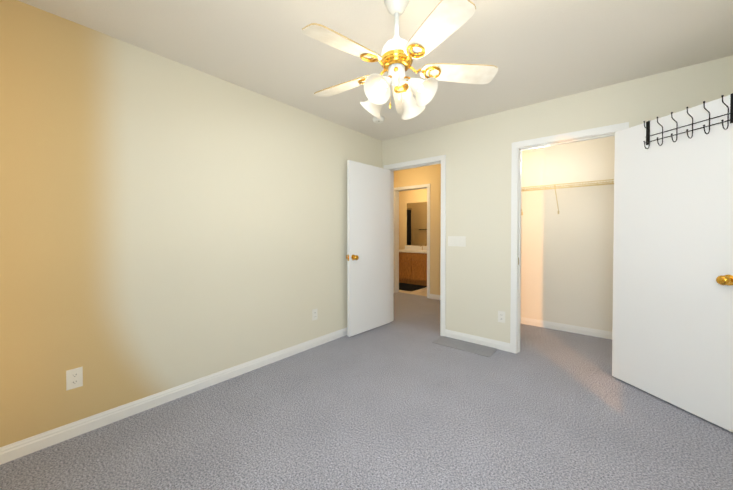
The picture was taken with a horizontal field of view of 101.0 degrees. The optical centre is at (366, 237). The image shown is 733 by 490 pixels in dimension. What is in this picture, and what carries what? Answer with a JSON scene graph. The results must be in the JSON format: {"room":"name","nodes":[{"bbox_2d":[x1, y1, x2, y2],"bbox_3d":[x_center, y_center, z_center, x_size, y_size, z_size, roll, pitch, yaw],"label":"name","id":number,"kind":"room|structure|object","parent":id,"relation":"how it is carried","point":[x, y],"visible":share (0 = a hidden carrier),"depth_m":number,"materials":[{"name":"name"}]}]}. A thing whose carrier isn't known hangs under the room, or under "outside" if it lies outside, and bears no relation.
{"room":"empty bedroom","nodes":[
{"label":"empty bedroom","id":0,"kind":"room"},
{"bbox_2d":[0,0,381,446],"bbox_3d":[-1.121,-0.053,2.591,0.120,2.440,4.000,1,1,40],"label":"wall","id":1,"kind":"structure","parent":0,"point":[166,223],"depth_m":2.04,"materials":[{"name":"paint"}]},
{"bbox_2d":[66,367,82,390],"bbox_3d":[-1.726,0.835,1.785,0.007,0.115,0.070,1,1,40],"label":"electrical outlet","id":2,"kind":"object","parent":1,"relation":"attached to","point":[74,378],"visible":1,"depth_m":1.78,"materials":[{"name":"white plastic"}]},
{"bbox_2d":[0,328,346,464],"bbox_3d":[-1.025,1.124,2.606,0.030,0.085,3.880,1,1,40],"label":"baseboard","id":3,"kind":"structure","parent":1,"relation":"attached to","point":[23,447],"depth_m":2.03,"materials":[{"name":"white paint"}]},
{"bbox_2d":[312,309,317,320],"bbox_3d":[-0.545,0.818,3.191,0.007,0.115,0.070,1,1,40],"label":"electrical outlet","id":4,"kind":"object","parent":1,"relation":"attached to","point":[314,314],"visible":1,"depth_m":3.19,"materials":[{"name":"white plastic"}]},
{"bbox_2d":[0,292,732,489],"bbox_3d":[0.072,1.214,2.803,4.900,0.100,5.830,1,1,40],"label":"floor carpet","id":5,"kind":"object","parent":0,"point":[401,401],"visible":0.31,"depth_m":1.84,"materials":[{"name":"grey carpet"}]},
{"bbox_2d":[432,336,497,356],"bbox_3d":[1.039,1.155,3.214,0.610,0.006,0.265,1,1,40],"label":"floor","id":6,"kind":"structure","parent":5,"relation":"on","point":[482,350],"depth_m":3.18,"materials":[{"name":"grey carpet"}]},
{"bbox_2d":[18,0,732,140],"bbox_3d":[0.191,-1.340,3.684,5.900,0.100,7.390,1,1,40],"label":"ceiling","id":7,"kind":"structure","parent":0,"point":[536,51],"depth_m":1.97,"materials":[{"name":"beige paint"}]},
{"bbox_2d":[372,116,384,123],"bbox_3d":[0.131,-1.264,3.272,0.136,0.038,0.136,1,1,40],"label":"smoke detector","id":8,"kind":"object","parent":7,"relation":"attached to","point":[377,120],"visible":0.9,"depth_m":3.24,"materials":[{"name":"white plastic"}]},
{"bbox_2d":[302,0,497,119],"bbox_3d":[0.130,-0.957,1.582,1.020,0.604,1.023,1,1,40],"label":"ceiling fan","id":9,"kind":"object","parent":7,"relation":"hanging from","point":[444,20],"visible":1,"depth_m":1.51,"materials":[{"name":"white wood"}]},
{"bbox_2d":[399,287,426,295],"bbox_3d":[0.990,1.154,6.857,3.090,0.100,1.560,1,1,40],"label":"floor","id":10,"kind":"structure","parent":0,"point":[422,292],"depth_m":6.09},
{"bbox_2d":[399,283,426,290],"bbox_3d":[0.837,1.100,6.729,0.820,0.012,0.730,1,1,40],"label":"bath mat","id":11,"kind":"object","parent":10,"relation":"on","point":[407,287],"visible":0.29,"depth_m":6.58,"materials":[{"name":"black fabric"}]},
{"bbox_2d":[399,245,426,285],"bbox_3d":[1.211,0.643,7.152,1.060,0.913,0.568,1,1,40],"label":"bathroom vanity","id":12,"kind":"object","parent":10,"relation":"on","point":[412,264],"visible":0.6,"depth_m":6.96,"materials":[{"name":"brown wood"}]},
{"bbox_2d":[399,188,426,249],"bbox_3d":[1.452,-0.124,7.390,3.090,2.440,0.120,1,1,40],"label":"wall","id":13,"kind":"structure","parent":0,"point":[412,196],"depth_m":7.70,"materials":[{"name":"brown paint"}]},
{"bbox_2d":[407,202,426,245],"bbox_3d":[1.407,-0.323,7.341,1.000,1.060,0.007,1,1,40],"label":"bathroom mirror","id":14,"kind":"object","parent":13,"relation":"attached to","point":[416,223],"visible":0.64,"depth_m":7.46,"materials":[{"name":"clear glass"}]},
{"bbox_2d":[394,164,440,294],"bbox_3d":[0.732,-0.103,5.964,3.820,2.440,0.110,1,1,40],"label":"wall","id":15,"kind":"structure","parent":0,"point":[430,175],"depth_m":5.49,"materials":[{"name":"brown paint"}]},
{"bbox_2d":[394,184,429,297],"bbox_3d":[0.885,0.068,5.838,0.824,2.102,0.142,1,1,40],"label":"door frame","id":16,"kind":"structure","parent":15,"relation":"attached to","point":[396,233],"depth_m":6.01,"materials":[{"name":"white paint"}]},
{"bbox_2d":[430,294,439,299],"bbox_3d":[1.620,1.087,5.156,1.198,0.085,0.013,1,1,40],"label":"baseboard","id":17,"kind":"structure","parent":15,"relation":"attached to","point":[434,296],"depth_m":5.46,"materials":[{"name":"white paint"}]},
{"bbox_2d":[382,55,732,342],"bbox_3d":[0.809,-0.069,3.661,4.900,2.440,0.120,1,1,40],"label":"wall","id":18,"kind":"structure","parent":0,"point":[477,152],"depth_m":3.13,"materials":[{"name":"beige paint"}]},
{"bbox_2d":[346,160,389,336],"bbox_3d":[0.048,0.129,3.729,0.171,2.018,0.770,1,1,43],"label":"entry door","id":19,"kind":"structure","parent":18,"relation":"in","point":[368,247],"depth_m":3.67,"materials":[{"name":"white paint"}]},
{"bbox_2d":[384,155,445,335],"bbox_3d":[0.617,0.098,3.824,0.884,2.102,0.152,1,1,40],"label":"door frame","id":20,"kind":"structure","parent":18,"relation":"attached to","point":[435,160],"depth_m":3.56,"materials":[{"name":"white paint"}]},
{"bbox_2d":[448,236,465,246],"bbox_3d":[1.019,0.048,3.400,0.200,0.112,0.012,1,1,40],"label":"light switch","id":21,"kind":"object","parent":18,"relation":"attached to","point":[459,241],"visible":1,"depth_m":3.39,"materials":[{"name":"white plastic"}]},
{"bbox_2d":[445,329,509,351],"bbox_3d":[1.183,1.114,3.276,0.706,0.085,0.013,1,1,40],"label":"baseboard","id":22,"kind":"structure","parent":18,"relation":"attached to","point":[500,345],"depth_m":3.25,"materials":[{"name":"white paint"}]},
{"bbox_2d":[498,311,504,322],"bbox_3d":[1.388,0.819,3.104,0.070,0.115,0.007,1,1,40],"label":"outlet","id":23,"kind":"object","parent":18,"relation":"attached to","point":[501,316],"visible":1,"depth_m":3.10,"materials":[{"name":"white plastic"}]},
{"bbox_2d":[510,122,628,353],"bbox_3d":[1.835,0.112,2.802,0.884,2.102,0.152,1,1,40],"label":"door frame","id":24,"kind":"structure","parent":18,"relation":"attached to","point":[519,147],"depth_m":3.00,"materials":[{"name":"white paint"}]},
{"bbox_2d":[612,93,732,430],"bbox_3d":[2.136,0.150,2.132,0.171,2.022,0.783,0,1,-11],"label":"closet door","id":25,"kind":"structure","parent":18,"relation":"in","point":[672,336],"depth_m":2.06,"materials":[{"name":"white paint"}]},
{"bbox_2d":[521,136,614,331],"bbox_3d":[2.602,-0.068,3.604,2.080,2.440,0.100,1,1,40],"label":"wall","id":26,"kind":"structure","parent":0,"point":[567,264],"depth_m":3.66,"materials":[{"name":"white paint"}]},
{"bbox_2d":[520,317,611,339],"bbox_3d":[2.520,1.109,3.617,1.960,0.085,0.013,1,1,40],"label":"baseboard","id":27,"kind":"structure","parent":26,"relation":"attached to","point":[573,329],"depth_m":3.66,"materials":[{"name":"white paint"}]},
{"bbox_2d":[521,179,613,214],"bbox_3d":[2.423,-0.449,3.478,1.956,0.335,0.314,1,1,40],"label":"wire shelf","id":28,"kind":"object","parent":26,"relation":"attached to","point":[571,186],"visible":0.46,"depth_m":3.49,"materials":[{"name":"beige metal"}]}
]}

